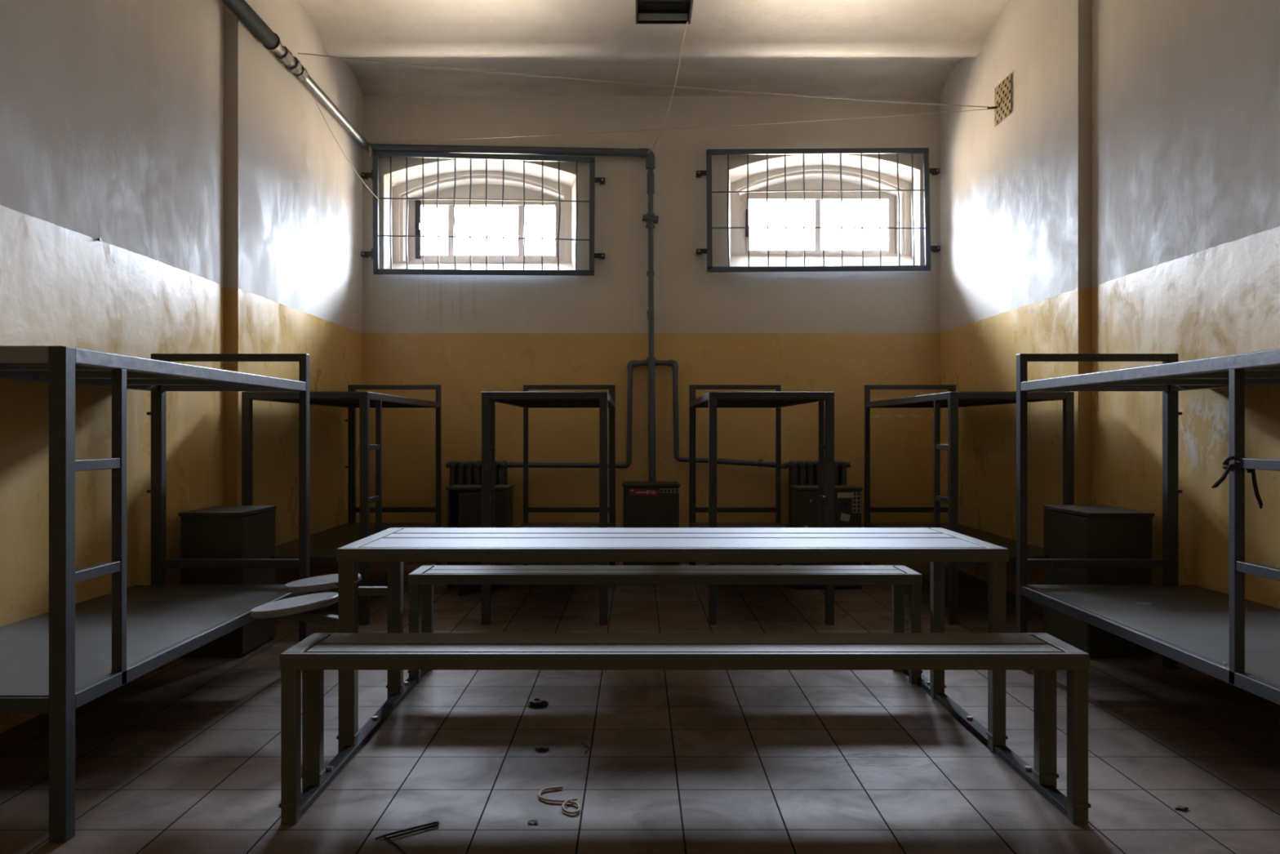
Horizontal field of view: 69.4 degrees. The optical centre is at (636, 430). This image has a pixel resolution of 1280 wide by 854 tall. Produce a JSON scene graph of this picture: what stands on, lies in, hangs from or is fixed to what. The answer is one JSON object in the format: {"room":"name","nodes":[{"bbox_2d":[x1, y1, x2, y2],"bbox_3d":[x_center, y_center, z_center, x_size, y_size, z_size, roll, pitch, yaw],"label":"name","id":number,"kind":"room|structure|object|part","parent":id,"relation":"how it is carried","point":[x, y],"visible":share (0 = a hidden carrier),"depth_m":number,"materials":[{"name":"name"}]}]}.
{"room":"prison interior","nodes":[
{"label":"prison interior","id":0,"kind":"room"},
{"bbox_2d":[0,0,362,733],"bbox_3d":[-2.632,-1.095,3.275,0.436,4.500,9.750,0,0,0],"label":"wall","id":1,"kind":"structure","parent":0,"point":[225,209],"depth_m":4.83,"materials":[{"name":"paint"}]},
{"bbox_2d":[222,0,787,481],"bbox_3d":[-0.557,-0.730,3.302,3.746,3.730,9.705,0,0,0],"label":"pipe","id":2,"kind":"object","parent":1,"relation":"attached to","point":[270,40],"visible":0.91,"depth_m":8.05,"materials":[{"name":"metal"}]},
{"bbox_2d":[302,73,379,199],"bbox_3d":[-2.272,-2.237,7.210,0.006,0.460,1.662,0,0,2],"label":"string","id":3,"kind":"object","parent":2,"relation":"hanging from","point":[302,73],"visible":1,"depth_m":6.95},
{"bbox_2d":[368,146,372,156],"bbox_3d":[-2.314,-2.428,8.024,0.040,0.095,0.028,0,0,34],"label":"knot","id":4,"kind":"object","parent":2,"relation":"attached to","point":[369,147],"visible":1,"depth_m":8.02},
{"bbox_2d":[0,561,1279,853],"bbox_3d":[0.125,1.255,3.135,6.050,0.200,10.070,0,0,0],"label":"floor","id":5,"kind":"structure","parent":0,"point":[183,756],"depth_m":3.26,"materials":[{"name":"tile"}]},
{"bbox_2d":[0,346,309,842],"bbox_3d":[-2.008,0.390,3.563,0.828,1.530,1.946,0,0,0],"label":"bunk bed","id":6,"kind":"object","parent":5,"relation":"on","point":[55,662],"visible":0.95,"depth_m":3.05,"materials":[{"name":"paint"}]},
{"bbox_3d":[-1.624,0.459,2.614,0.048,1.392,0.048,0,0,0],"label":"post","id":7,"kind":"part","parent":6,"relation":"part of","materials":[{"name":"metal"}]},
{"bbox_3d":[-1.617,0.300,2.890,0.032,0.987,0.030,0,0,0],"label":"ladder post","id":8,"kind":"part","parent":6,"relation":"part of","materials":[{"name":"metal"}]},
{"bbox_3d":[-2.021,0.749,3.542,0.802,0.003,1.865,0,0,0],"label":"deck panel","id":9,"kind":"part","parent":6,"relation":"part of","materials":[{"name":"grey metal"}]},
{"bbox_3d":[-1.978,-0.215,3.554,0.753,0.044,1.927,0,0,0],"label":"deck frame","id":10,"kind":"part","parent":6,"relation":"part of","materials":[{"name":"paint"}]},
{"bbox_3d":[-1.978,0.772,3.554,0.753,0.044,1.927,0,0,0],"label":"deck frame","id":11,"kind":"part","parent":6,"relation":"part of","materials":[{"name":"paint"}]},
{"bbox_3d":[-2.329,0.390,4.505,0.052,1.530,0.050,0,0,0],"label":"post","id":12,"kind":"part","parent":6,"relation":"part of","materials":[{"name":"metal"}]},
{"bbox_3d":[-2.021,-0.238,3.542,0.802,0.003,1.865,0,0,0],"label":"deck panel","id":13,"kind":"part","parent":6,"relation":"part of","materials":[{"name":"grey metal"}]},
{"bbox_3d":[-1.978,-0.357,4.505,0.683,0.036,0.040,0,0,0],"label":"head rail","id":14,"kind":"part","parent":6,"relation":"part of","materials":[{"name":"metal"}]},
{"bbox_3d":[-1.618,0.390,4.505,0.036,1.530,0.050,0,0,0],"label":"post","id":15,"kind":"part","parent":6,"relation":"part of","materials":[{"name":"metal"}]},
{"bbox_2d":[178,505,276,657],"bbox_3d":[-2.155,0.785,4.918,0.342,0.740,0.451,0,0,0],"label":"locker","id":16,"kind":"object","parent":5,"relation":"on","point":[219,531],"visible":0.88,"depth_m":4.70,"materials":[{"name":"metal"}]},
{"bbox_3d":[-2.010,0.790,4.918,0.012,0.699,0.427,0,0,0],"label":"door","id":17,"kind":"part","parent":16,"relation":"part of","materials":[{"name":"paint"}]},
{"bbox_2d":[241,384,441,624],"bbox_3d":[-1.986,0.390,6.543,0.784,1.530,2.086,0,0,0],"label":"bunk bed","id":18,"kind":"object","parent":5,"relation":"on","point":[323,545],"visible":0.76,"depth_m":5.81,"materials":[{"name":"paint"}]},
{"bbox_3d":[-2.326,0.461,5.524,0.048,1.388,0.048,0,0,0],"label":"post","id":19,"kind":"part","parent":18,"relation":"part of","materials":[{"name":"metal"}]},
{"bbox_3d":[-1.975,-0.234,6.522,0.710,0.003,2.005,0,0,0],"label":"deck panel","id":20,"kind":"part","parent":18,"relation":"part of","materials":[{"name":"grey metal"}]},
{"bbox_3d":[-1.975,-0.211,6.535,0.748,0.044,2.067,0,0,0],"label":"deck frame","id":21,"kind":"part","parent":18,"relation":"part of","materials":[{"name":"paint"}]},
{"bbox_3d":[-2.324,0.390,7.555,0.052,1.530,0.050,0,0,0],"label":"post","id":22,"kind":"part","parent":18,"relation":"part of","materials":[{"name":"metal"}]},
{"bbox_3d":[-1.975,0.749,6.522,0.710,0.003,2.005,0,0,0],"label":"deck panel","id":23,"kind":"part","parent":18,"relation":"part of","materials":[{"name":"grey metal"}]},
{"bbox_3d":[-1.975,0.772,6.535,0.748,0.044,2.067,0,0,0],"label":"deck frame","id":24,"kind":"part","parent":18,"relation":"part of","materials":[{"name":"paint"}]},
{"bbox_3d":[-1.624,0.461,5.524,0.048,1.388,0.048,0,0,0],"label":"post","id":25,"kind":"part","parent":18,"relation":"part of","materials":[{"name":"metal"}]},
{"bbox_3d":[-1.617,0.302,5.800,0.032,0.983,0.030,0,0,0],"label":"ladder post","id":26,"kind":"part","parent":18,"relation":"part of","materials":[{"name":"metal"}]},
{"bbox_3d":[-1.975,-0.357,7.555,0.678,0.036,0.040,0,0,0],"label":"head rail","id":27,"kind":"part","parent":18,"relation":"part of","materials":[{"name":"metal"}]},
{"bbox_3d":[-1.618,0.390,7.555,0.036,1.530,0.050,0,0,0],"label":"post","id":28,"kind":"part","parent":18,"relation":"part of","materials":[{"name":"metal"}]},
{"bbox_2d":[383,835,406,853],"bbox_3d":[-0.663,1.151,2.558,0.009,0.005,0.162,0,0,-38],"label":"strip","id":29,"kind":"object","parent":5,"relation":"on","point":[384,837],"visible":1,"depth_m":2.57,"materials":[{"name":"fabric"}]},
{"bbox_2d":[374,821,439,839],"bbox_3d":[-0.656,1.149,2.657,0.191,0.007,0.028,0,0,-36],"label":"cable tie","id":30,"kind":"object","parent":5,"relation":"on","point":[435,823],"visible":1,"depth_m":2.66,"materials":[{"name":"plastic"}]},
{"bbox_2d":[445,460,511,486],"bbox_3d":[-1.360,0.706,8.014,0.560,0.897,0.268,0,0,0],"label":"radiator","id":31,"kind":"object","parent":5,"relation":"on","point":[457,469],"visible":0.41,"depth_m":7.89,"materials":[{"name":"metal"}]},
{"bbox_2d":[445,484,513,595],"bbox_3d":[-1.157,0.782,6.705,0.451,0.745,0.645,0,0,0],"label":"locker","id":32,"kind":"object","parent":5,"relation":"on","point":[464,501],"visible":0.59,"depth_m":6.68,"materials":[{"name":"metal"}]},
{"bbox_3d":[-1.094,0.788,6.555,0.014,0.704,0.429,0,0,38],"label":"door","id":33,"kind":"part","parent":32,"relation":"part of","materials":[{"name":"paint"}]},
{"bbox_2d":[528,818,537,823],"bbox_3d":[-0.304,1.151,2.725,0.033,0.006,0.028,0,0,0],"label":"plastic wrapper","id":34,"kind":"object","parent":5,"relation":"on","point":[534,820],"visible":1,"depth_m":2.72,"materials":[{"name":"grey plastic"}]},
{"bbox_2d":[528,697,548,707],"bbox_3d":[-0.411,1.139,3.876,0.087,0.030,0.050,0,0,0],"label":"scrap","id":35,"kind":"object","parent":5,"relation":"on","point":[536,703],"visible":1,"depth_m":3.87,"materials":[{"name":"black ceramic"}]},
{"bbox_2d":[535,746,549,751],"bbox_3d":[-0.341,1.148,3.337,0.052,0.013,0.026,0,0,0],"label":"lump","id":36,"kind":"object","parent":5,"relation":"on","point":[540,748],"visible":1,"depth_m":3.33,"materials":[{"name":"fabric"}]},
{"bbox_2d":[481,384,615,624],"bbox_3d":[-0.547,0.390,6.543,0.762,1.530,2.086,0,0,0],"label":"bunk bed","id":37,"kind":"object","parent":5,"relation":"on","point":[603,400],"visible":0.7,"depth_m":5.54,"materials":[{"name":"paint"}]},
{"bbox_3d":[-0.898,0.461,5.524,0.048,1.388,0.048,0,0,0],"label":"post","id":38,"kind":"part","parent":37,"relation":"part of","materials":[{"name":"metal"}]},
{"bbox_3d":[-0.905,0.302,5.800,0.032,0.983,0.030,0,0,0],"label":"ladder post","id":39,"kind":"part","parent":37,"relation":"part of","materials":[{"name":"metal"}]},
{"bbox_3d":[-0.904,0.390,7.555,0.036,1.530,0.050,0,0,0],"label":"post","id":40,"kind":"part","parent":37,"relation":"part of","materials":[{"name":"metal"}]},
{"bbox_3d":[-0.547,-0.234,6.522,0.710,0.003,2.005,0,0,0],"label":"deck panel","id":41,"kind":"part","parent":37,"relation":"part of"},
{"bbox_3d":[-0.547,-0.211,6.535,0.748,0.044,2.067,0,0,0],"label":"deck frame","id":42,"kind":"part","parent":37,"relation":"part of","materials":[{"name":"paint"}]},
{"bbox_3d":[-0.547,0.772,6.535,0.748,0.044,2.067,0,0,0],"label":"deck frame","id":43,"kind":"part","parent":37,"relation":"part of","materials":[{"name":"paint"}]},
{"bbox_3d":[-0.547,0.749,6.522,0.710,0.003,2.005,0,0,0],"label":"deck panel","id":44,"kind":"part","parent":37,"relation":"part of","materials":[{"name":"grey metal"}]},
{"bbox_3d":[-0.547,-0.357,7.555,0.678,0.036,0.040,0,0,0],"label":"head rail","id":45,"kind":"part","parent":37,"relation":"part of","materials":[{"name":"metal"}]},
{"bbox_3d":[-0.196,0.461,5.524,0.048,1.388,0.048,0,0,0],"label":"post","id":46,"kind":"part","parent":37,"relation":"part of","materials":[{"name":"metal"}]},
{"bbox_3d":[-0.198,0.390,7.555,0.052,1.530,0.050,0,0,0],"label":"post","id":47,"kind":"part","parent":37,"relation":"part of","materials":[{"name":"metal"}]},
{"bbox_2d":[537,786,580,814],"bbox_3d":[-0.237,1.147,2.874,0.100,0.012,0.219,0,0,-28],"label":"loop","id":48,"kind":"object","parent":5,"relation":"on","point":[571,800],"visible":1,"depth_m":2.87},
{"bbox_2d":[581,742,589,753],"bbox_3d":[-0.183,1.152,3.364,0.024,0.005,0.117,0,0,-10],"label":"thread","id":49,"kind":"object","parent":5,"relation":"on","point":[584,744],"visible":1,"depth_m":3.37,"materials":[{"name":"green fabric"}]},
{"bbox_2d":[622,481,679,564],"bbox_3d":[0.115,0.785,7.394,0.450,0.740,0.427,0,0,0],"label":"locker","id":50,"kind":"object","parent":5,"relation":"on","point":[646,504],"visible":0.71,"depth_m":7.19,"materials":[{"name":"metal"}]},
{"bbox_2d":[249,527,1090,824],"bbox_3d":[-0.090,0.788,3.603,2.871,0.734,1.793,0,0,0],"label":"table","id":51,"kind":"object","parent":5,"relation":"on","point":[348,651],"visible":1,"depth_m":3.31,"materials":[{"name":"paint"}]},
{"bbox_3d":[-1.022,0.926,2.735,0.055,0.458,0.055,0,0,0],"label":"leg","id":52,"kind":"part","parent":51,"relation":"part of","materials":[{"name":"paint"}]},
{"bbox_3d":[-1.290,0.659,3.500,0.319,0.072,0.320,0,0,0],"label":"round seat","id":53,"kind":"part","parent":51,"relation":"part of","materials":[{"name":"paint"}]},
{"bbox_3d":[-1.193,0.694,3.454,0.345,0.036,0.131,0,0,25],"label":"seat arm","id":54,"kind":"part","parent":51,"relation":"part of","materials":[{"name":"paint"}]},
{"bbox_3d":[-1.038,0.926,2.967,0.066,0.458,0.055,0,0,0],"label":"leg","id":55,"kind":"part","parent":51,"relation":"part of","materials":[{"name":"paint"}]},
{"bbox_3d":[-1.366,0.661,4.030,0.320,0.058,0.320,0,0,0],"label":"round seat","id":56,"kind":"part","parent":51,"relation":"part of","materials":[{"name":"paint"}]},
{"bbox_3d":[-1.237,0.695,4.030,0.357,0.038,0.100,0,0,0],"label":"seat arm","id":57,"kind":"part","parent":51,"relation":"part of","materials":[{"name":"paint"}]},
{"bbox_3d":[-1.041,0.810,3.340,0.068,0.690,0.060,0,0,0],"label":"leg","id":58,"kind":"part","parent":51,"relation":"part of","materials":[{"name":"paint"}]},
{"bbox_3d":[-1.022,1.141,3.603,0.045,0.024,1.695,0,0,0],"label":"floor rail","id":59,"kind":"part","parent":51,"relation":"part of","materials":[{"name":"grey metal"}]},
{"bbox_3d":[-1.043,0.810,4.000,0.068,0.690,0.060,0,0,0],"label":"leg","id":60,"kind":"part","parent":51,"relation":"part of","materials":[{"name":"paint"}]},
{"bbox_3d":[-1.018,0.926,4.242,0.055,0.458,0.055,0,0,0],"label":"leg","id":61,"kind":"part","parent":51,"relation":"part of","materials":[{"name":"paint"}]},
{"bbox_3d":[-1.011,0.926,4.473,0.060,0.458,0.055,0,0,0],"label":"leg","id":62,"kind":"part","parent":51,"relation":"part of","materials":[{"name":"paint"}]},
{"bbox_3d":[0.131,0.677,4.357,2.345,0.047,0.285,0,0,0],"label":"bench frame","id":63,"kind":"part","parent":51,"relation":"part of","materials":[{"name":"paint"}]},
{"bbox_3d":[0.129,0.446,3.671,2.408,0.047,0.728,0,0,0],"label":"tabletop frame","id":64,"kind":"part","parent":51,"relation":"part of","materials":[{"name":"paint"}]},
{"bbox_3d":[0.141,0.677,2.852,2.375,0.047,0.287,0,0,0],"label":"bench frame","id":65,"kind":"part","parent":51,"relation":"part of","materials":[{"name":"paint"}]},
{"bbox_3d":[1.265,0.926,4.473,0.060,0.458,0.055,0,0,0],"label":"leg","id":66,"kind":"part","parent":51,"relation":"part of","materials":[{"name":"paint"}]},
{"bbox_3d":[1.278,0.926,4.242,0.055,0.458,0.055,0,0,0],"label":"leg","id":67,"kind":"part","parent":51,"relation":"part of","materials":[{"name":"paint"}]},
{"bbox_3d":[1.302,0.810,4.000,0.058,0.690,0.060,0,0,0],"label":"leg","id":68,"kind":"part","parent":51,"relation":"part of","materials":[{"name":"paint"}]},
{"bbox_3d":[1.306,1.141,3.603,0.045,0.024,1.695,0,0,0],"label":"floor rail","id":69,"kind":"part","parent":51,"relation":"part of","materials":[{"name":"grey metal"}]},
{"bbox_3d":[1.302,0.810,3.340,0.058,0.690,0.060,0,0,0],"label":"leg","id":70,"kind":"part","parent":51,"relation":"part of","materials":[{"name":"paint"}]},
{"bbox_3d":[1.312,0.926,2.967,0.066,0.458,0.055,0,0,0],"label":"leg","id":71,"kind":"part","parent":51,"relation":"part of","materials":[{"name":"paint"}]},
{"bbox_3d":[1.304,0.926,2.735,0.055,0.458,0.055,0,0,0],"label":"leg","id":72,"kind":"part","parent":51,"relation":"part of","materials":[{"name":"paint"}]},
{"bbox_2d":[688,384,834,624],"bbox_3d":[0.805,0.390,6.543,0.758,1.530,2.086,0,0,0],"label":"bunk bed","id":73,"kind":"object","parent":5,"relation":"on","point":[778,398],"visible":0.74,"depth_m":5.79,"materials":[{"name":"paint"}]},
{"bbox_3d":[0.458,0.390,7.555,0.052,1.530,0.050,0,0,0],"label":"post","id":74,"kind":"part","parent":73,"relation":"part of","materials":[{"name":"metal"}]},
{"bbox_3d":[0.456,0.461,5.524,0.048,1.388,0.048,0,0,0],"label":"post","id":75,"kind":"part","parent":73,"relation":"part of","materials":[{"name":"metal"}]},
{"bbox_3d":[0.805,-0.357,7.555,0.674,0.036,0.040,0,0,0],"label":"head rail","id":76,"kind":"part","parent":73,"relation":"part of","materials":[{"name":"metal"}]},
{"bbox_3d":[0.805,0.749,6.522,0.706,0.003,2.005,0,0,0],"label":"deck panel","id":77,"kind":"part","parent":73,"relation":"part of","materials":[{"name":"grey metal"}]},
{"bbox_3d":[0.805,-0.211,6.535,0.744,0.044,2.067,0,0,0],"label":"deck frame","id":78,"kind":"part","parent":73,"relation":"part of","materials":[{"name":"paint"}]},
{"bbox_3d":[0.805,0.772,6.535,0.744,0.044,2.067,0,0,0],"label":"deck frame","id":79,"kind":"part","parent":73,"relation":"part of","materials":[{"name":"paint"}]},
{"bbox_3d":[0.805,-0.234,6.522,0.706,0.003,2.005,0,0,0],"label":"deck panel","id":80,"kind":"part","parent":73,"relation":"part of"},
{"bbox_3d":[1.160,0.390,7.555,0.036,1.530,0.050,0,0,0],"label":"post","id":81,"kind":"part","parent":73,"relation":"part of","materials":[{"name":"metal"}]},
{"bbox_3d":[1.161,0.302,5.800,0.032,0.983,0.030,0,0,0],"label":"ladder post","id":82,"kind":"part","parent":73,"relation":"part of","materials":[{"name":"metal"}]},
{"bbox_3d":[1.154,0.461,5.524,0.048,1.388,0.048,0,0,0],"label":"post","id":83,"kind":"part","parent":73,"relation":"part of","materials":[{"name":"metal"}]},
{"bbox_2d":[784,460,850,527],"bbox_3d":[1.562,0.706,8.014,0.560,0.897,0.268,0,0,0],"label":"radiator","id":84,"kind":"object","parent":5,"relation":"on","point":[807,472],"visible":0.43,"depth_m":7.90,"materials":[{"name":"metal"}]},
{"bbox_2d":[791,484,862,589],"bbox_3d":[1.410,0.784,6.865,0.476,0.742,0.326,0,0,0],"label":"locker","id":85,"kind":"object","parent":5,"relation":"on","point":[805,498],"visible":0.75,"depth_m":6.73,"materials":[{"name":"metal"}]},
{"bbox_2d":[864,384,1074,624],"bbox_3d":[2.248,0.390,6.543,0.771,1.530,2.086,0,0,0],"label":"bunk bed","id":86,"kind":"object","parent":5,"relation":"on","point":[953,399],"visible":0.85,"depth_m":5.73,"materials":[{"name":"paint"}]},
{"bbox_3d":[1.886,0.390,7.555,0.036,1.530,0.050,0,0,0],"label":"post","id":87,"kind":"part","parent":86,"relation":"part of","materials":[{"name":"metal"}]},
{"bbox_3d":[2.236,-0.357,7.555,0.665,0.036,0.040,0,0,0],"label":"head rail","id":88,"kind":"part","parent":86,"relation":"part of","materials":[{"name":"metal"}]},
{"bbox_3d":[1.885,0.302,5.800,0.032,0.983,0.030,0,0,0],"label":"ladder post","id":89,"kind":"part","parent":86,"relation":"part of","materials":[{"name":"metal"}]},
{"bbox_3d":[2.579,0.390,7.555,0.052,1.530,0.050,0,0,0],"label":"post","id":90,"kind":"part","parent":86,"relation":"part of","materials":[{"name":"metal"}]},
{"bbox_3d":[1.892,0.461,5.524,0.048,1.388,0.048,0,0,0],"label":"post","id":91,"kind":"part","parent":86,"relation":"part of","materials":[{"name":"metal"}]},
{"bbox_3d":[2.236,0.772,6.535,0.735,0.044,2.067,0,0,0],"label":"deck frame","id":92,"kind":"part","parent":86,"relation":"part of","materials":[{"name":"paint"}]},
{"bbox_3d":[2.236,0.749,6.522,0.697,0.003,2.005,0,0,0],"label":"deck panel","id":93,"kind":"part","parent":86,"relation":"part of","materials":[{"name":"grey metal"}]},
{"bbox_3d":[2.236,-0.211,6.535,0.735,0.044,2.067,0,0,0],"label":"deck frame","id":94,"kind":"part","parent":86,"relation":"part of","materials":[{"name":"paint"}]},
{"bbox_3d":[2.236,-0.234,6.522,0.697,0.003,2.005,0,0,0],"label":"deck panel","id":95,"kind":"part","parent":86,"relation":"part of","materials":[{"name":"grey metal"}]},
{"bbox_3d":[2.581,0.461,5.524,0.048,1.388,0.048,0,0,0],"label":"post","id":96,"kind":"part","parent":86,"relation":"part of","materials":[{"name":"metal"}]},
{"bbox_2d":[1042,504,1154,658],"bbox_3d":[2.442,0.785,4.935,0.356,0.740,0.526,0,0,0],"label":"locker","id":97,"kind":"object","parent":5,"relation":"on","point":[1070,531],"visible":0.72,"depth_m":4.68,"materials":[{"name":"metal"}]},
{"bbox_3d":[2.276,0.696,5.130,0.024,0.021,0.022,0,0,0],"label":"knob","id":98,"kind":"part","parent":97,"relation":"part of","materials":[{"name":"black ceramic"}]},
{"bbox_3d":[2.290,0.790,4.935,0.012,0.699,0.502,0,0,0],"label":"door","id":99,"kind":"part","parent":97,"relation":"part of","materials":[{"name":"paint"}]},
{"bbox_2d":[1016,348,1279,704],"bbox_3d":[2.278,0.390,3.563,0.848,1.530,1.946,0,0,0],"label":"bunk bed","id":100,"kind":"object","parent":5,"relation":"on","point":[1201,628],"visible":0.97,"depth_m":3.74,"materials":[{"name":"paint"}]},
{"bbox_3d":[1.878,0.390,4.505,0.036,1.530,0.050,0,0,0],"label":"post","id":101,"kind":"part","parent":100,"relation":"part of","materials":[{"name":"metal"}]},
{"bbox_3d":[2.244,-0.357,4.505,0.696,0.036,0.040,0,0,0],"label":"head rail","id":102,"kind":"part","parent":100,"relation":"part of","materials":[{"name":"metal"}]},
{"bbox_2d":[1135,602,1151,604],"bbox_3d":[2.195,0.747,4.002,0.060,0.002,0.018,0,0,9],"label":"paper scrap","id":103,"kind":"object","parent":100,"relation":"on","point":[1135,602],"visible":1,"depth_m":4.01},
{"bbox_3d":[2.244,-0.215,3.554,0.766,0.044,1.927,0,0,0],"label":"deck frame","id":104,"kind":"part","parent":100,"relation":"part of","materials":[{"name":"paint"}]},
{"bbox_3d":[2.244,0.772,3.554,0.766,0.044,1.927,0,0,0],"label":"deck frame","id":105,"kind":"part","parent":100,"relation":"part of","materials":[{"name":"paint"}]},
{"bbox_3d":[2.291,0.749,3.542,0.822,0.003,1.865,0,0,0],"label":"deck panel","id":106,"kind":"part","parent":100,"relation":"part of","materials":[{"name":"grey metal"}]},
{"bbox_3d":[2.291,-0.238,3.542,0.822,0.003,1.865,0,0,0],"label":"deck panel","id":107,"kind":"part","parent":100,"relation":"part of","materials":[{"name":"grey metal"}]},
{"bbox_3d":[2.602,0.390,4.505,0.052,1.530,0.050,0,0,0],"label":"post","id":108,"kind":"part","parent":100,"relation":"part of","materials":[{"name":"metal"}]},
{"bbox_3d":[2.610,1.149,4.505,0.048,0.012,0.062,0,0,0],"label":"foot plate","id":109,"kind":"part","parent":100,"relation":"part of","materials":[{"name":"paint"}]},
{"bbox_3d":[1.877,0.300,2.890,0.032,0.987,0.030,0,0,0],"label":"ladder post","id":110,"kind":"part","parent":100,"relation":"part of","materials":[{"name":"metal"}]},
{"bbox_2d":[1211,455,1262,508],"bbox_3d":[1.857,0.159,2.888,0.155,0.164,0.078,0,0,0],"label":"rag","id":111,"kind":"object","parent":100,"relation":"attached to","point":[1226,466],"visible":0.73,"depth_m":2.86,"materials":[{"name":"fabric"}]},
{"bbox_2d":[1174,804,1188,810],"bbox_3d":[1.663,1.151,2.821,0.035,0.008,0.027,0,0,37],"label":"dry leaf","id":112,"kind":"object","parent":5,"relation":"on","point":[1177,807],"visible":1,"depth_m":2.82,"materials":[{"name":"brown plant"}]},
{"bbox_2d":[362,96,940,527],"bbox_3d":[0.125,-1.095,8.525,5.970,4.500,0.750,0,0,0],"label":"wall","id":113,"kind":"structure","parent":0,"point":[842,333],"depth_m":8.15,"materials":[{"name":"paint"}]},
{"bbox_2d":[360,150,604,275],"bbox_3d":[-1.341,-1.899,8.101,2.129,1.088,0.095,0,0,0],"label":"window grille","id":114,"kind":"object","parent":113,"relation":"in","point":[374,175],"visible":1,"depth_m":8.06,"materials":[{"name":"metal"}]},
{"bbox_2d":[408,184,564,260],"bbox_3d":[-1.411,-1.950,8.740,1.503,0.810,0.160,0,0,0],"label":"window","id":115,"kind":"structure","parent":113,"relation":"in","point":[477,191],"depth_m":8.72,"materials":[{"name":"paint"}]},
{"bbox_2d":[739,179,895,253],"bbox_3d":[1.700,-2.005,8.755,1.510,0.790,0.130,0,0,0],"label":"window","id":116,"kind":"structure","parent":113,"relation":"in","point":[810,184],"depth_m":8.72,"materials":[{"name":"paint"}]},
{"bbox_2d":[696,147,940,271],"bbox_3d":[1.589,-1.927,8.101,2.129,1.082,0.095,0,0,0],"label":"window grille","id":117,"kind":"object","parent":113,"relation":"in","point":[935,171],"visible":1,"depth_m":8.06,"materials":[{"name":"metal"}]},
{"bbox_2d":[299,0,1009,96],"bbox_3d":[0.125,-3.192,3.175,5.930,0.505,9.990,0,0,0],"label":"ceiling","id":118,"kind":"structure","parent":0,"point":[803,47],"depth_m":7.14,"materials":[{"name":"white paint"}]},
{"bbox_2d":[635,0,693,152],"bbox_3d":[0.223,-2.753,7.032,0.457,0.684,2.036,0,0,0],"label":"ceiling lamp","id":119,"kind":"object","parent":118,"relation":"attached to","point":[647,11],"depth_m":6.53,"materials":[{"name":"black metal"}]},
{"bbox_3d":[0.273,-2.648,7.274,0.097,0.473,1.557,0,0,-10],"label":"pull cord","id":120,"kind":"part","parent":119,"relation":"part of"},
{"bbox_2d":[940,0,1279,705],"bbox_3d":[2.889,-1.095,3.275,0.423,4.500,9.750,0,0,0],"label":"wall","id":121,"kind":"structure","parent":0,"point":[1126,200],"depth_m":5.23,"materials":[{"name":"paint"}]},
{"bbox_2d":[994,72,1011,126],"bbox_3d":[2.672,-2.408,6.735,0.010,0.285,0.300,0,0,0],"label":"air vent","id":122,"kind":"object","parent":121,"relation":"in","point":[1002,95],"visible":1,"depth_m":6.73,"materials":[{"name":"beige metal"}]},
{"bbox_2d":[986,106,997,108],"bbox_3d":[2.637,-2.394,6.840,0.081,0.021,0.020,0,0,0],"label":"hook","id":123,"kind":"object","parent":122,"relation":"attached to","point":[992,107],"visible":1,"depth_m":6.83,"materials":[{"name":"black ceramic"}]},
{"bbox_2d":[297,53,990,107],"bbox_3d":[0.173,-2.480,6.560,4.979,0.177,0.007,0,0,-6],"label":"clothesline","id":124,"kind":"object","parent":123,"relation":"attached to","point":[298,53],"visible":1,"depth_m":6.54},
{"bbox_2d":[375,108,994,142],"bbox_3d":[0.189,-2.447,7.442,5.063,0.132,0.005,0,0,14],"label":"clothesline","id":125,"kind":"object","parent":123,"relation":"attached to","point":[985,108],"visible":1,"depth_m":7.37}
]}

